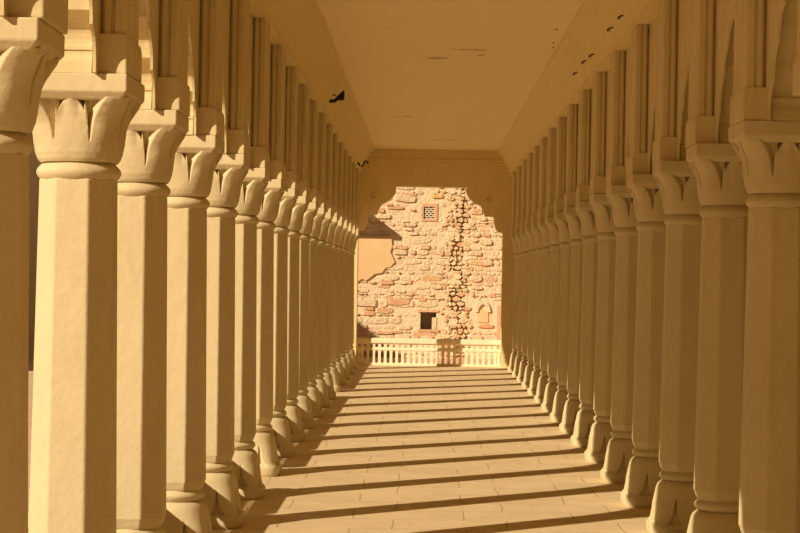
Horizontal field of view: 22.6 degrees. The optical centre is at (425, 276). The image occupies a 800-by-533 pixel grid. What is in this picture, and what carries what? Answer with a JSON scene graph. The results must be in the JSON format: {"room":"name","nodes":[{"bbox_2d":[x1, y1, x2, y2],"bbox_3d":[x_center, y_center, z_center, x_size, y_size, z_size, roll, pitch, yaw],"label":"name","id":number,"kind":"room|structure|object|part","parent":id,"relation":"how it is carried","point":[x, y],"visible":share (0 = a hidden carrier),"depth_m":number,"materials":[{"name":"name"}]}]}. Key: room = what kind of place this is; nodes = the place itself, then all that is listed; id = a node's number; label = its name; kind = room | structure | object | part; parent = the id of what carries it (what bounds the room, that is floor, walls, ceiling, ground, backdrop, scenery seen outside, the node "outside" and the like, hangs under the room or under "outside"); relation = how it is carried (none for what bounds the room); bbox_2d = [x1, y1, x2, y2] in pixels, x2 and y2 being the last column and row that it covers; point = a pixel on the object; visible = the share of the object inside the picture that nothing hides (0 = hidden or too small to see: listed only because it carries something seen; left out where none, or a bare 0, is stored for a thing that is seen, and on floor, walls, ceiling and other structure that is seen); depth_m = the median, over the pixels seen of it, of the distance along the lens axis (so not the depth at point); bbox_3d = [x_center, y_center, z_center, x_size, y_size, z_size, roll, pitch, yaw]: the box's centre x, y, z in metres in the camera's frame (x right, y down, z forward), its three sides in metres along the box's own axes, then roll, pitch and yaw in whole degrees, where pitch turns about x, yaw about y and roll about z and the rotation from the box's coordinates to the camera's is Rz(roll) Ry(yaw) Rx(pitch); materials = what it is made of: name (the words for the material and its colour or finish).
{"room":"colonnade walkway","nodes":[
{"label":"colonnade walkway","id":0,"kind":"room"},
{"bbox_2d":[27,132,41,359],"bbox_3d":[-7.983,-1.044,39.350,0.400,5.550,9.700,1,0,0],"label":"wall","id":1,"kind":"structure","parent":0,"point":[34,163],"depth_m":39.72,"materials":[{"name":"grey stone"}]},
{"bbox_2d":[0,0,359,230],"bbox_3d":[-1.482,-1.466,16.569,0.770,1.420,37.202,1,0,0],"label":"wall","id":2,"kind":"structure","parent":0,"point":[213,63],"depth_m":10.80,"materials":[{"name":"paint"}]},
{"bbox_2d":[250,0,374,172],"bbox_3d":[-1.057,-2.021,16.379,0.364,0.455,36.822,1,0,0],"label":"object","id":3,"kind":"structure","parent":2,"relation":"attached to","point":[300,26],"depth_m":18.59,"materials":[{"name":"paint"}]},
{"bbox_2d":[329,90,344,102],"bbox_3d":[-0.992,-1.975,22.000,0.216,0.134,0.119,1,0,0],"label":"floodlight","id":4,"kind":"object","parent":2,"relation":"attached to","point":[341,96],"visible":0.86,"depth_m":21.96,"materials":[{"name":"metal"}]},
{"bbox_2d":[336,90,344,100],"bbox_3d":[-0.931,-1.987,22.000,0.094,0.108,0.119,1,0,0],"label":"lamp","id":5,"kind":"object","parent":4,"relation":"attached to","point":[341,96],"depth_m":21.95,"materials":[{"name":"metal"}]},
{"bbox_2d":[357,187,501,358],"bbox_3d":[-0.257,-2.499,44.357,18.400,8.872,0.886,1,0,0],"label":"wall","id":6,"kind":"structure","parent":0,"point":[451,265],"depth_m":44.00,"materials":[{"name":"stone"}]},
{"bbox_2d":[418,310,438,331],"bbox_3d":[0.065,0.976,44.130,0.468,0.479,0.340,1,0,0],"label":"window","id":7,"kind":"structure","parent":6,"relation":"in","point":[434,319],"depth_m":43.97,"materials":[{"name":"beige stone"}]},
{"bbox_2d":[421,203,437,220],"bbox_3d":[0.092,-1.406,44.050,0.359,0.390,0.140,1,0,0],"label":"window","id":8,"kind":"structure","parent":6,"relation":"in","point":[423,206],"depth_m":43.98,"materials":[{"name":"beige stone"}]},
{"bbox_2d":[212,365,650,532],"bbox_3d":[0.295,1.700,16.819,4.850,0.250,37.702,1,0,0],"label":"floor","id":9,"kind":"structure","parent":0,"point":[398,449],"depth_m":16.41,"materials":[{"name":"stone"}]},
{"bbox_2d":[0,17,64,532],"bbox_3d":[-1.350,0.397,6.004,0.455,2.300,0.455,1,0,0],"label":"column","id":10,"kind":"structure","parent":9,"relation":"on","point":[31,49],"depth_m":5.91,"materials":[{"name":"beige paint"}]},
{"bbox_2d":[28,73,144,532],"bbox_3d":[-1.333,0.397,7.618,0.460,2.300,0.460,1,0,1],"label":"column","id":11,"kind":"structure","parent":9,"relation":"on","point":[79,132],"depth_m":7.48,"materials":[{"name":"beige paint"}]},
{"bbox_2d":[116,109,188,532],"bbox_3d":[-1.348,0.397,9.228,0.455,2.300,0.455,1,0,1],"label":"column","id":12,"kind":"structure","parent":9,"relation":"on","point":[153,137],"depth_m":9.09,"materials":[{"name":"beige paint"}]},
{"bbox_2d":[161,135,224,532],"bbox_3d":[-1.342,0.397,10.846,0.456,2.300,0.456,1,0,1],"label":"column","id":13,"kind":"structure","parent":9,"relation":"on","point":[197,157],"depth_m":10.70,"materials":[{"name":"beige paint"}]},
{"bbox_2d":[201,154,249,528],"bbox_3d":[-1.340,0.397,12.458,0.458,2.300,0.458,1,0,0],"label":"column","id":14,"kind":"structure","parent":9,"relation":"on","point":[220,487],"depth_m":12.32,"materials":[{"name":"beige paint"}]},
{"bbox_2d":[231,168,269,499],"bbox_3d":[-1.338,0.397,14.045,0.457,2.300,0.457,1,0,0],"label":"column","id":15,"kind":"structure","parent":9,"relation":"on","point":[245,460],"depth_m":13.90,"materials":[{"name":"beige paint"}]},
{"bbox_2d":[253,179,285,476],"bbox_3d":[-1.343,0.397,15.656,0.463,2.300,0.463,1,0,0],"label":"column","id":16,"kind":"structure","parent":9,"relation":"on","point":[265,447],"depth_m":15.53,"materials":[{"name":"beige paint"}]},
{"bbox_2d":[270,188,297,457],"bbox_3d":[-1.343,0.397,17.276,0.458,2.300,0.458,1,0,0],"label":"column","id":17,"kind":"structure","parent":9,"relation":"on","point":[280,423],"depth_m":17.15,"materials":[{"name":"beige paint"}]},
{"bbox_2d":[284,196,308,441],"bbox_3d":[-1.341,0.397,18.872,0.456,2.300,0.456,1,0,1],"label":"column","id":18,"kind":"structure","parent":9,"relation":"on","point":[293,415],"depth_m":18.75,"materials":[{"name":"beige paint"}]},
{"bbox_2d":[297,202,317,428],"bbox_3d":[-1.340,0.397,20.489,0.460,2.300,0.460,1,0,0],"label":"column","id":19,"kind":"structure","parent":9,"relation":"on","point":[304,403],"depth_m":20.37,"materials":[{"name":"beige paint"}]},
{"bbox_2d":[307,208,325,417],"bbox_3d":[-1.341,0.397,22.095,0.462,2.300,0.462,1,0,0],"label":"column","id":20,"kind":"structure","parent":9,"relation":"on","point":[313,393],"depth_m":21.98,"materials":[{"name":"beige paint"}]},
{"bbox_2d":[315,213,332,407],"bbox_3d":[-1.343,0.397,23.711,0.464,2.300,0.464,1,0,0],"label":"column","id":21,"kind":"structure","parent":9,"relation":"on","point":[321,383],"depth_m":23.60,"materials":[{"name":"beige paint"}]},
{"bbox_2d":[323,217,337,399],"bbox_3d":[-1.340,0.397,25.312,0.455,2.300,0.455,1,0,-1],"label":"column","id":22,"kind":"structure","parent":9,"relation":"on","point":[328,378],"depth_m":25.20,"materials":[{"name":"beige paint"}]},
{"bbox_2d":[329,220,343,391],"bbox_3d":[-1.342,0.397,26.933,0.459,2.300,0.459,1,0,0],"label":"column","id":23,"kind":"structure","parent":9,"relation":"on","point":[334,371],"depth_m":26.83,"materials":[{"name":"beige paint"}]},
{"bbox_2d":[335,223,347,385],"bbox_3d":[-1.344,0.397,28.539,0.460,2.300,0.460,1,0,0],"label":"column","id":24,"kind":"structure","parent":9,"relation":"on","point":[339,365],"depth_m":28.43,"materials":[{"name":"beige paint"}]},
{"bbox_2d":[340,226,351,379],"bbox_3d":[-1.339,0.397,30.140,0.461,2.300,0.461,1,0,0],"label":"column","id":25,"kind":"structure","parent":9,"relation":"on","point":[347,375],"depth_m":30.03,"materials":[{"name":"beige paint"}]},
{"bbox_2d":[345,229,355,374],"bbox_3d":[-1.341,0.397,31.752,0.464,2.300,0.464,1,0,0],"label":"column","id":26,"kind":"structure","parent":9,"relation":"on","point":[348,355],"depth_m":31.64,"materials":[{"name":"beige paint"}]},
{"bbox_2d":[349,231,358,369],"bbox_3d":[-1.341,0.397,33.365,0.462,2.300,0.462,1,0,1],"label":"column","id":27,"kind":"structure","parent":9,"relation":"on","point":[352,352],"depth_m":33.27,"materials":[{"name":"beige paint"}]},
{"bbox_2d":[356,337,500,366],"bbox_3d":[0.057,1.332,35.070,2.530,0.478,0.120,1,0,0],"label":"stone balustrade","id":28,"kind":"object","parent":9,"relation":"on","point":[408,341],"visible":0.98,"depth_m":35.04,"materials":[{"name":"beige stone"}]},
{"bbox_3d":[0.053,1.551,35.070,2.530,0.040,0.100,1,0,0],"label":"rail","id":29,"kind":"part","parent":28,"relation":"part of","materials":[{"name":"stone"}]},
{"bbox_3d":[0.058,1.289,35.070,2.530,0.040,0.080,1,0,0],"label":"rail","id":30,"kind":"part","parent":28,"relation":"part of","materials":[{"name":"stone"}]},
{"bbox_2d":[507,234,519,372],"bbox_3d":[1.623,0.448,33.358,0.464,2.300,0.464,1,0,1],"label":"column","id":31,"kind":"structure","parent":9,"relation":"on","point":[514,355],"depth_m":33.25,"materials":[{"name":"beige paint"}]},
{"bbox_2d":[512,232,524,377],"bbox_3d":[1.625,0.448,31.742,0.456,2.300,0.456,1,0,1],"label":"column","id":32,"kind":"structure","parent":9,"relation":"on","point":[518,359],"depth_m":31.64,"materials":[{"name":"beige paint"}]},
{"bbox_2d":[516,229,529,382],"bbox_3d":[1.623,0.448,30.134,0.456,2.300,0.456,1,0,0],"label":"column","id":33,"kind":"structure","parent":9,"relation":"on","point":[523,363],"depth_m":30.03,"materials":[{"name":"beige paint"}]},
{"bbox_2d":[522,227,536,388],"bbox_3d":[1.625,0.448,28.533,0.461,2.300,0.461,1,0,1],"label":"column","id":34,"kind":"structure","parent":9,"relation":"on","point":[529,368],"depth_m":28.42,"materials":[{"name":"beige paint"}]},
{"bbox_2d":[527,224,543,395],"bbox_3d":[1.628,0.448,26.933,0.463,2.300,0.463,1,0,-1],"label":"column","id":35,"kind":"structure","parent":9,"relation":"on","point":[535,375],"depth_m":26.82,"materials":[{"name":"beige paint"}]},
{"bbox_2d":[534,220,551,402],"bbox_3d":[1.625,0.448,25.320,0.455,2.300,0.455,1,0,0],"label":"column","id":36,"kind":"structure","parent":9,"relation":"on","point":[543,379],"depth_m":25.20,"materials":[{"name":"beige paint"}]},
{"bbox_2d":[541,216,560,411],"bbox_3d":[1.625,0.448,23.710,0.462,2.300,0.462,1,0,-1],"label":"column","id":37,"kind":"structure","parent":9,"relation":"on","point":[551,389],"depth_m":23.59,"materials":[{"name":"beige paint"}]},
{"bbox_2d":[550,212,571,421],"bbox_3d":[1.626,0.448,22.094,0.459,2.300,0.459,1,0,1],"label":"column","id":38,"kind":"structure","parent":9,"relation":"on","point":[560,398],"depth_m":21.97,"materials":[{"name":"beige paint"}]},
{"bbox_2d":[559,207,583,433],"bbox_3d":[1.623,0.448,20.485,0.459,2.300,0.459,1,0,0],"label":"column","id":39,"kind":"structure","parent":9,"relation":"on","point":[571,407],"depth_m":20.36,"materials":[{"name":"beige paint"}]},
{"bbox_2d":[570,201,599,446],"bbox_3d":[1.625,0.448,18.892,0.456,2.300,0.456,1,0,-1],"label":"column","id":40,"kind":"structure","parent":9,"relation":"on","point":[584,421],"depth_m":18.76,"materials":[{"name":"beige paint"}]},
{"bbox_2d":[584,194,616,463],"bbox_3d":[1.627,0.448,17.282,0.459,2.300,0.459,1,0,0],"label":"column","id":41,"kind":"structure","parent":9,"relation":"on","point":[600,432],"depth_m":17.15,"materials":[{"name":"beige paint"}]},
{"bbox_2d":[600,185,638,483],"bbox_3d":[1.623,0.448,15.609,0.464,2.300,0.464,1,0,0],"label":"column","id":42,"kind":"structure","parent":9,"relation":"on","point":[619,453],"depth_m":15.47,"materials":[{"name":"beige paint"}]},
{"bbox_2d":[620,174,666,507],"bbox_3d":[1.623,0.448,13.995,0.464,2.300,0.464,1,0,0],"label":"column","id":43,"kind":"structure","parent":9,"relation":"on","point":[642,476],"depth_m":13.85,"materials":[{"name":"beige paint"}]},
{"bbox_2d":[646,160,702,532],"bbox_3d":[1.623,0.448,12.383,0.462,2.300,0.462,1,0,1],"label":"column","id":44,"kind":"structure","parent":9,"relation":"on","point":[674,497],"depth_m":12.24,"materials":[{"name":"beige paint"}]},
{"bbox_2d":[686,143,749,532],"bbox_3d":[1.625,0.448,10.787,0.459,2.300,0.459,1,0,1],"label":"column","id":45,"kind":"structure","parent":9,"relation":"on","point":[717,170],"depth_m":10.64,"materials":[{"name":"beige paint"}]},
{"bbox_2d":[728,120,799,532],"bbox_3d":[1.626,0.448,9.241,0.457,2.300,0.457,1,0,0],"label":"column","id":46,"kind":"structure","parent":9,"relation":"on","point":[768,152],"depth_m":9.10,"materials":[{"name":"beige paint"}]},
{"bbox_2d":[353,159,514,367],"bbox_3d":[0.631,-0.319,34.980,4.250,3.800,0.420,1,0,0],"label":"wall","id":47,"kind":"structure","parent":0,"point":[481,179],"depth_m":34.77,"materials":[{"name":"paint"}]},
{"bbox_2d":[370,193,377,201],"bbox_3d":[-0.896,-1.376,34.758,0.152,0.150,0.036,1,0,0],"label":"trim","id":48,"kind":"structure","parent":47,"relation":"attached to","point":[374,195],"depth_m":34.75,"materials":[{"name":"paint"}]},
{"bbox_2d":[368,149,503,161],"bbox_3d":[0.186,-2.105,34.760,2.807,0.185,0.040,1,0,0],"label":"trim","id":49,"kind":"structure","parent":47,"relation":"attached to","point":[377,154],"depth_m":34.75,"materials":[{"name":"paint"}]},
{"bbox_2d":[485,195,492,203],"bbox_3d":[1.103,-1.341,34.758,0.152,0.150,0.036,1,0,0],"label":"trim","id":50,"kind":"structure","parent":47,"relation":"attached to","point":[489,197],"depth_m":34.75,"materials":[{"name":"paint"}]},
{"bbox_2d":[317,0,583,150],"bbox_3d":[0.191,-2.242,16.519,2.247,0.090,37.102,1,0,0],"label":"ceiling","id":51,"kind":"structure","parent":0,"point":[421,74],"depth_m":20.38,"materials":[{"name":"paint"}]},
{"bbox_2d":[511,0,799,233],"bbox_3d":[1.831,-1.408,16.569,0.770,1.420,37.202,1,0,0],"label":"wall","id":52,"kind":"structure","parent":0,"point":[700,69],"depth_m":12.26,"materials":[{"name":"paint"}]},
{"bbox_2d":[497,0,656,175],"bbox_3d":[1.428,-1.978,16.379,0.360,0.455,36.822,1,0,0],"label":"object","id":53,"kind":"structure","parent":52,"relation":"attached to","point":[557,87],"depth_m":18.41,"materials":[{"name":"paint"}]},
{"label":"outside","id":54,"kind":"structure","parent":0,"visible":0},
{"bbox_2d":[28,357,496,511],"bbox_3d":[-0.034,1.930,25.000,80.000,0.280,100.000,1,0,0],"label":"ground","id":55,"kind":"structure","parent":54,"point":[30,362],"depth_m":35.13,"materials":[{"name":"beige stone"}]}
]}

